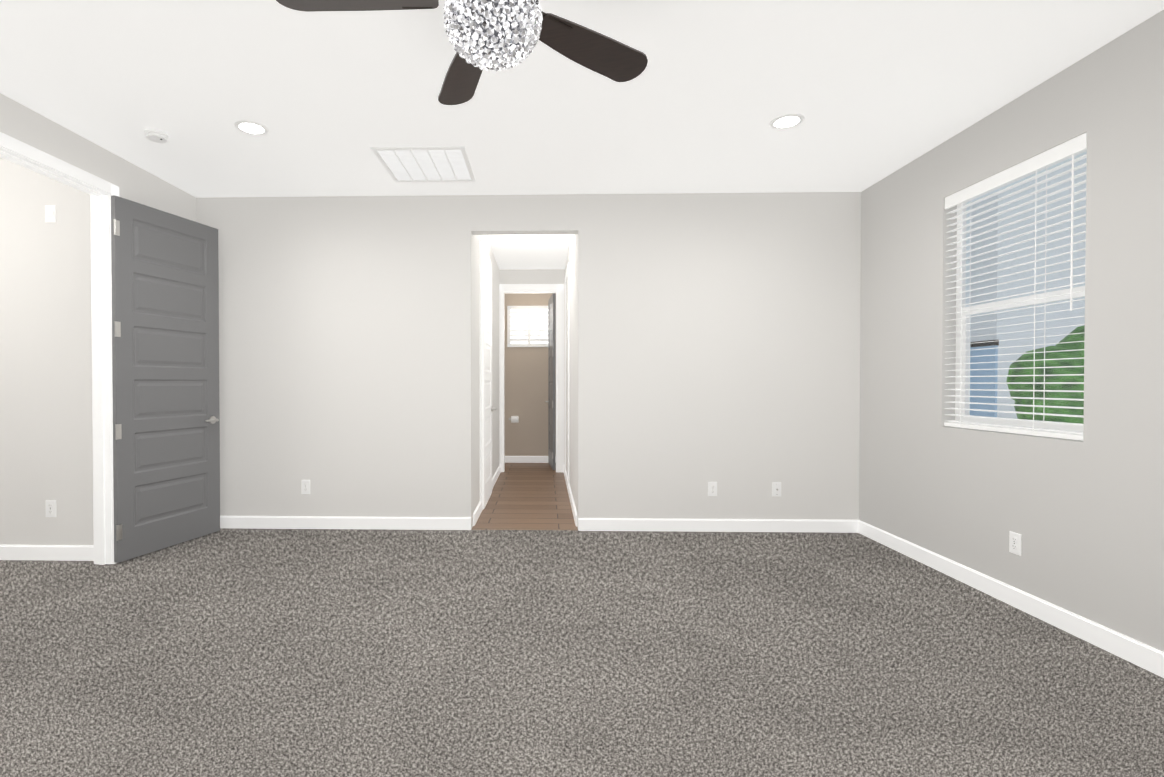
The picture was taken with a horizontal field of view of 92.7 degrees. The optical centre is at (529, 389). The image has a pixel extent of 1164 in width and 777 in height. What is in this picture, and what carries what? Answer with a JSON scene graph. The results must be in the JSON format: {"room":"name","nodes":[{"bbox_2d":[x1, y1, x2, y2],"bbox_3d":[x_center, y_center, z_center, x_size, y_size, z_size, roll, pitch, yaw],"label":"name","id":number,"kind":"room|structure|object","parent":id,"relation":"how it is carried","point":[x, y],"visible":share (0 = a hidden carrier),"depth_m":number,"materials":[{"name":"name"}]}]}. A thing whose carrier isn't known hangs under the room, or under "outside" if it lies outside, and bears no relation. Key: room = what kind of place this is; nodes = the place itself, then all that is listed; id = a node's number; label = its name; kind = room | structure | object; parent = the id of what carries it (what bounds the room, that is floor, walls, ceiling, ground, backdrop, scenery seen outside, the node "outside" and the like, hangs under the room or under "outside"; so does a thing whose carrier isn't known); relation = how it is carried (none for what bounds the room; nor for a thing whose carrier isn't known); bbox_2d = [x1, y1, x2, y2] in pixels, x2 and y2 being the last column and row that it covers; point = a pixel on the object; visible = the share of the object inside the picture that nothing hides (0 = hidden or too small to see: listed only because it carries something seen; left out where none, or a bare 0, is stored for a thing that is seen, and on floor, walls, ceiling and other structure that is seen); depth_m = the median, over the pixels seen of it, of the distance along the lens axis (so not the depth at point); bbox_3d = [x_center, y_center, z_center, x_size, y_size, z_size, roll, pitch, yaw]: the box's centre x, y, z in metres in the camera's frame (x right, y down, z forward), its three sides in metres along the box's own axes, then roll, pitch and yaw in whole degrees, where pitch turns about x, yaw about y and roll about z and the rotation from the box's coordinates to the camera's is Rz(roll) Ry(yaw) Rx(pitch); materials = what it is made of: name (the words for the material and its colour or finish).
{"room":"empty bedroom","nodes":[
{"label":"empty bedroom","id":0,"kind":"room"},
{"bbox_2d":[0,157,93,545],"bbox_3d":[-4.337,-0.211,3.842,2.880,2.740,0.120,0,1,1],"label":"wall","id":1,"kind":"structure","parent":0,"point":[46,432],"depth_m":3.73,"materials":[{"name":"white paint"}]},
{"bbox_2d":[0,545,93,560],"bbox_3d":[-4.339,1.110,3.790,2.880,0.100,0.014,0,1,1],"label":"baseboard","id":2,"kind":"structure","parent":1,"relation":"attached to","point":[7,552],"depth_m":3.76,"materials":[{"name":"white paint"}]},
{"bbox_2d":[45,205,55,221],"bbox_3d":[-3.242,-1.190,3.737,0.072,0.115,0.010,0,1,1],"label":"light switch","id":3,"kind":"object","parent":1,"relation":"attached to","point":[50,213],"visible":1,"depth_m":3.74,"materials":[{"name":"white plastic"}]},
{"bbox_2d":[46,500,55,516],"bbox_3d":[-3.259,0.810,3.762,0.072,0.115,0.009,0,1,1],"label":"outlet","id":4,"kind":"object","parent":1,"relation":"attached to","point":[50,508],"visible":1,"depth_m":3.76,"materials":[{"name":"white plastic"}]},
{"bbox_2d":[0,93,195,221],"bbox_3d":[-2.895,-0.184,1.558,0.120,2.740,6.068,0,1,1],"label":"wall","id":5,"kind":"structure","parent":0,"point":[42,133],"depth_m":3.52,"materials":[{"name":"white paint"}]},
{"bbox_2d":[0,132,118,564],"bbox_3d":[-2.852,-0.096,3.243,0.152,2.525,0.995,0,1,1],"label":"door frame","id":6,"kind":"structure","parent":5,"relation":"attached to","point":[100,191],"depth_m":3.66,"materials":[{"name":"white paint"}]},
{"bbox_2d":[111,195,219,562],"bbox_3d":[-2.635,-0.070,4.058,0.152,2.430,0.846,0,1,16],"label":"door","id":7,"kind":"structure","parent":5,"relation":"in","point":[165,373],"depth_m":3.98,"materials":[{"name":"grey paint"}]},
{"bbox_2d":[473,235,500,512],"bbox_3d":[-0.502,-0.237,6.068,0.120,2.740,2.832,0,1,1],"label":"wall","id":8,"kind":"structure","parent":0,"point":[496,272],"depth_m":5.14,"materials":[{"name":"white paint"}]},
{"bbox_2d":[480,240,490,511],"bbox_3d":[-0.445,-0.129,5.634,0.016,2.535,0.970,0,1,1],"label":"door frame","id":9,"kind":"structure","parent":8,"relation":"attached to","point":[482,248],"depth_m":5.16,"materials":[{"name":"white paint"}]},
{"bbox_2d":[473,465,500,525],"bbox_3d":[-0.448,1.083,6.083,0.041,0.100,2.832,0,1,1],"label":"baseboard","id":10,"kind":"structure","parent":8,"relation":"attached to","point":[477,512],"depth_m":5.10,"materials":[{"name":"white paint"}]},
{"bbox_2d":[482,251,496,508],"bbox_3d":[-0.405,-0.090,5.633,0.091,2.440,0.800,0,1,1],"label":"door","id":11,"kind":"structure","parent":8,"relation":"in","point":[487,408],"depth_m":5.52,"materials":[{"name":"white paint"}]},
{"bbox_2d":[471,463,577,529],"bbox_3d":[0.009,1.178,6.522,2.079,0.100,3.972,0,1,1],"label":"floor","id":12,"kind":"structure","parent":0,"point":[529,496],"depth_m":5.58,"materials":[{"name":"wood"}]},
{"bbox_2d":[196,192,860,528],"bbox_3d":[-0.047,-0.219,4.580,5.659,2.740,0.120,0,1,1],"label":"wall","id":13,"kind":"structure","parent":0,"point":[719,338],"depth_m":4.51,"materials":[{"name":"white paint"}]},
{"bbox_2d":[301,480,309,493],"bbox_3d":[-1.853,0.806,4.574,0.072,0.115,0.009,0,1,1],"label":"electrical outlet","id":14,"kind":"object","parent":13,"relation":"attached to","point":[305,486],"visible":1,"depth_m":4.57,"materials":[{"name":"white plastic"}]},
{"bbox_2d":[220,516,470,529],"bbox_3d":[-1.619,1.101,4.569,2.277,0.100,0.014,0,1,1],"label":"baseboard","id":15,"kind":"structure","parent":13,"relation":"attached to","point":[244,522],"depth_m":4.56,"materials":[{"name":"white paint"}]},
{"bbox_2d":[708,482,716,495],"bbox_3d":[1.486,0.807,4.489,0.072,0.115,0.009,0,1,1],"label":"electrical outlet","id":16,"kind":"object","parent":13,"relation":"attached to","point":[712,488],"visible":1,"depth_m":4.49,"materials":[{"name":"white plastic"}]},
{"bbox_2d":[576,516,855,532],"bbox_3d":[1.519,1.102,4.489,2.244,0.100,0.014,0,1,1],"label":"baseboard","id":17,"kind":"structure","parent":13,"relation":"attached to","point":[584,524],"depth_m":4.48,"materials":[{"name":"white paint"}]},
{"bbox_2d":[772,482,780,495],"bbox_3d":[2.001,0.807,4.471,0.072,0.115,0.018,0,1,1],"label":"outlet","id":18,"kind":"object","parent":13,"relation":"attached to","point":[776,488],"visible":1,"depth_m":4.47,"materials":[{"name":"white plastic"}]},
{"bbox_2d":[501,269,556,283],"bbox_3d":[0.005,-0.254,7.522,0.740,2.740,0.100,0,1,1],"label":"wall","id":19,"kind":"structure","parent":0,"point":[528,276],"depth_m":7.46,"materials":[{"name":"white paint"}]},
{"bbox_2d":[500,284,563,471],"bbox_3d":[0.005,-0.152,7.515,0.910,2.535,0.116,0,1,1],"label":"door frame","id":20,"kind":"structure","parent":19,"relation":"attached to","point":[558,289],"depth_m":7.45,"materials":[{"name":"white paint"}]},
{"bbox_2d":[545,293,555,469],"bbox_3d":[0.319,-0.114,7.945,0.152,2.430,0.730,0,1,-3],"label":"room door","id":21,"kind":"structure","parent":19,"relation":"in","point":[551,401],"depth_m":7.82,"materials":[{"name":"grey paint"}]},
{"bbox_2d":[504,293,555,455],"bbox_3d":[0.058,-0.265,8.431,2.319,2.740,0.120,0,1,1],"label":"wall","id":22,"kind":"structure","parent":0,"point":[525,383],"depth_m":8.36,"materials":[{"name":"beige paint"}]},
{"bbox_2d":[508,416,518,422],"bbox_3d":[-0.240,0.446,8.327,0.167,0.100,0.120,0,1,1],"label":"paper holder","id":23,"kind":"object","parent":22,"relation":"attached to","point":[514,419],"visible":0.98,"depth_m":8.28,"materials":[{"name":"grey metal"}]},
{"bbox_2d":[507,306,547,346],"bbox_3d":[-0.005,-0.954,8.380,0.662,0.620,0.109,0,1,1],"label":"window","id":24,"kind":"structure","parent":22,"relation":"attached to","point":[527,326],"depth_m":8.35,"materials":[{"name":"white glass"}]},
{"bbox_2d":[505,456,555,462],"bbox_3d":[0.057,1.056,8.379,2.079,0.100,0.014,0,1,1],"label":"baseboard","id":25,"kind":"structure","parent":22,"relation":"attached to","point":[508,459],"depth_m":8.38,"materials":[{"name":"white paint"}]},
{"bbox_2d":[561,234,577,510],"bbox_3d":[0.505,-0.237,6.093,0.150,2.740,2.932,0,1,1],"label":"wall","id":26,"kind":"structure","parent":0,"point":[572,256],"depth_m":5.44,"materials":[{"name":"white paint"}]},
{"bbox_2d":[565,262,569,483],"bbox_3d":[0.442,-0.140,6.561,0.016,2.535,0.970,0,1,1],"label":"door frame","id":27,"kind":"structure","parent":26,"relation":"attached to","point":[567,276],"depth_m":6.09,"materials":[{"name":"white paint"}]},
{"bbox_2d":[564,465,576,525],"bbox_3d":[0.429,1.083,6.060,0.014,0.100,2.832,0,1,1],"label":"baseboard","id":28,"kind":"structure","parent":26,"relation":"attached to","point":[573,507],"depth_m":5.54,"materials":[{"name":"white paint"}]},
{"bbox_2d":[0,528,1163,776],"bbox_3d":[-1.566,1.237,1.541,8.539,0.100,6.068,0,1,1],"label":"floor carpet","id":29,"kind":"object","parent":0,"point":[230,652],"visible":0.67,"depth_m":2.36,"materials":[{"name":"grey carpet"}]},
{"bbox_2d":[0,0,1163,268],"bbox_3d":[-1.515,-1.627,3.493,8.539,0.100,10.040,0,1,1],"label":"ceiling","id":30,"kind":"structure","parent":0,"point":[872,92],"depth_m":2.90,"materials":[{"name":"white paint"}]},
{"bbox_2d":[144,129,168,142],"bbox_3d":[-2.297,-1.557,3.404,0.130,0.036,0.130,0,1,1],"label":"smoke detector","id":31,"kind":"object","parent":30,"relation":"attached to","point":[156,136],"visible":0.96,"depth_m":3.38,"materials":[{"name":"white plastic"}]},
{"bbox_2d":[234,121,268,134],"bbox_3d":[-1.673,-1.572,3.327,0.190,0.006,0.190,0,1,1],"label":"recessed light","id":32,"kind":"object","parent":30,"relation":"in","point":[250,127],"visible":1,"depth_m":3.32,"materials":[{"name":"white plastic"}]},
{"bbox_2d":[370,146,475,182],"bbox_3d":[-0.721,-1.584,3.898,0.615,0.023,0.610,0,1,1],"label":"ceiling vent","id":33,"kind":"object","parent":30,"relation":"in","point":[409,177],"visible":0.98,"depth_m":3.86,"materials":[{"name":"white plastic"}]},
{"bbox_2d":[276,0,647,104],"bbox_3d":[-0.170,-1.304,1.775,1.285,0.505,1.330,0,1,1],"label":"fan","id":34,"kind":"object","parent":30,"relation":"hanging from","point":[494,35],"visible":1,"depth_m":1.80,"materials":[{"name":"brown wood"}]},
{"bbox_2d":[515,235,540,238],"bbox_3d":[-0.015,-1.566,5.556,0.280,0.080,0.280,0,1,1],"label":"ceiling lamp","id":35,"kind":"object","parent":30,"relation":"attached to","point":[527,236],"visible":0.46,"depth_m":5.55,"materials":[{"name":"white plastic"}]},
{"bbox_2d":[769,114,804,128],"bbox_3d":[1.510,-1.571,3.246,0.190,0.006,0.190,0,1,1],"label":"recessed light","id":36,"kind":"object","parent":30,"relation":"in","point":[787,121],"visible":1,"depth_m":3.24,"materials":[{"name":"white plastic"}]},
{"bbox_2d":[859,9,1163,651],"bbox_3d":[2.663,-0.182,1.416,0.160,2.740,6.068,0,1,1],"label":"wall","id":37,"kind":"structure","parent":0,"point":[1084,518],"depth_m":2.78,"materials":[{"name":"grey paint"}]},
{"bbox_2d":[856,520,1163,677],"bbox_3d":[2.577,1.137,1.494,0.014,0.100,5.948,0,1,1],"label":"baseboard","id":38,"kind":"structure","parent":37,"relation":"attached to","point":[1140,654],"depth_m":2.85,"materials":[{"name":"white paint"}]},
{"bbox_2d":[1009,531,1021,555],"bbox_3d":[2.618,0.830,2.983,0.009,0.115,0.072,0,1,1],"label":"electrical outlet","id":39,"kind":"object","parent":37,"relation":"attached to","point":[1014,543],"visible":1,"depth_m":2.98,"materials":[{"name":"white plastic"}]},
{"bbox_2d":[955,149,1086,440],"bbox_3d":[2.735,-0.486,3.063,0.050,1.461,0.930,0,1,1],"label":"window","id":40,"kind":"structure","parent":37,"relation":"in","point":[963,342],"depth_m":3.21,"materials":[{"name":"white plastic"}]},
{"bbox_2d":[944,132,1086,439],"bbox_3d":[2.658,-0.489,3.064,0.058,1.450,0.918,0,1,1],"label":"window blind","id":41,"kind":"object","parent":40,"relation":"attached to","point":[1072,147],"visible":0.81,"depth_m":2.96,"materials":[{"name":"white plastic"}]},
{"label":"outside","id":42,"kind":"structure","parent":0,"visible":0},
{"bbox_3d":[22.742,4.204,4.342,39.840,0.100,50.000,0,1,1],"label":"ground","id":43,"kind":"structure","parent":42,"visible":0},
{"bbox_2d":[970,153,1086,418],"bbox_3d":[9.849,-0.109,11.774,6.600,8.350,8.300,0,1,1],"label":"house","id":44,"kind":"structure","parent":43,"relation":"on","point":[1019,327],"depth_m":7.97,"materials":[{"name":"stucco"},{"name":"siding"}]},
{"bbox_2d":[1006,325,1084,423],"bbox_3d":[5.453,1.737,5.201,1.496,4.813,1.138,0,1,1],"label":"tree","id":45,"kind":"object","parent":43,"relation":"on","point":[1069,362],"depth_m":5.15,"materials":[{"name":"green plant"}]}
]}

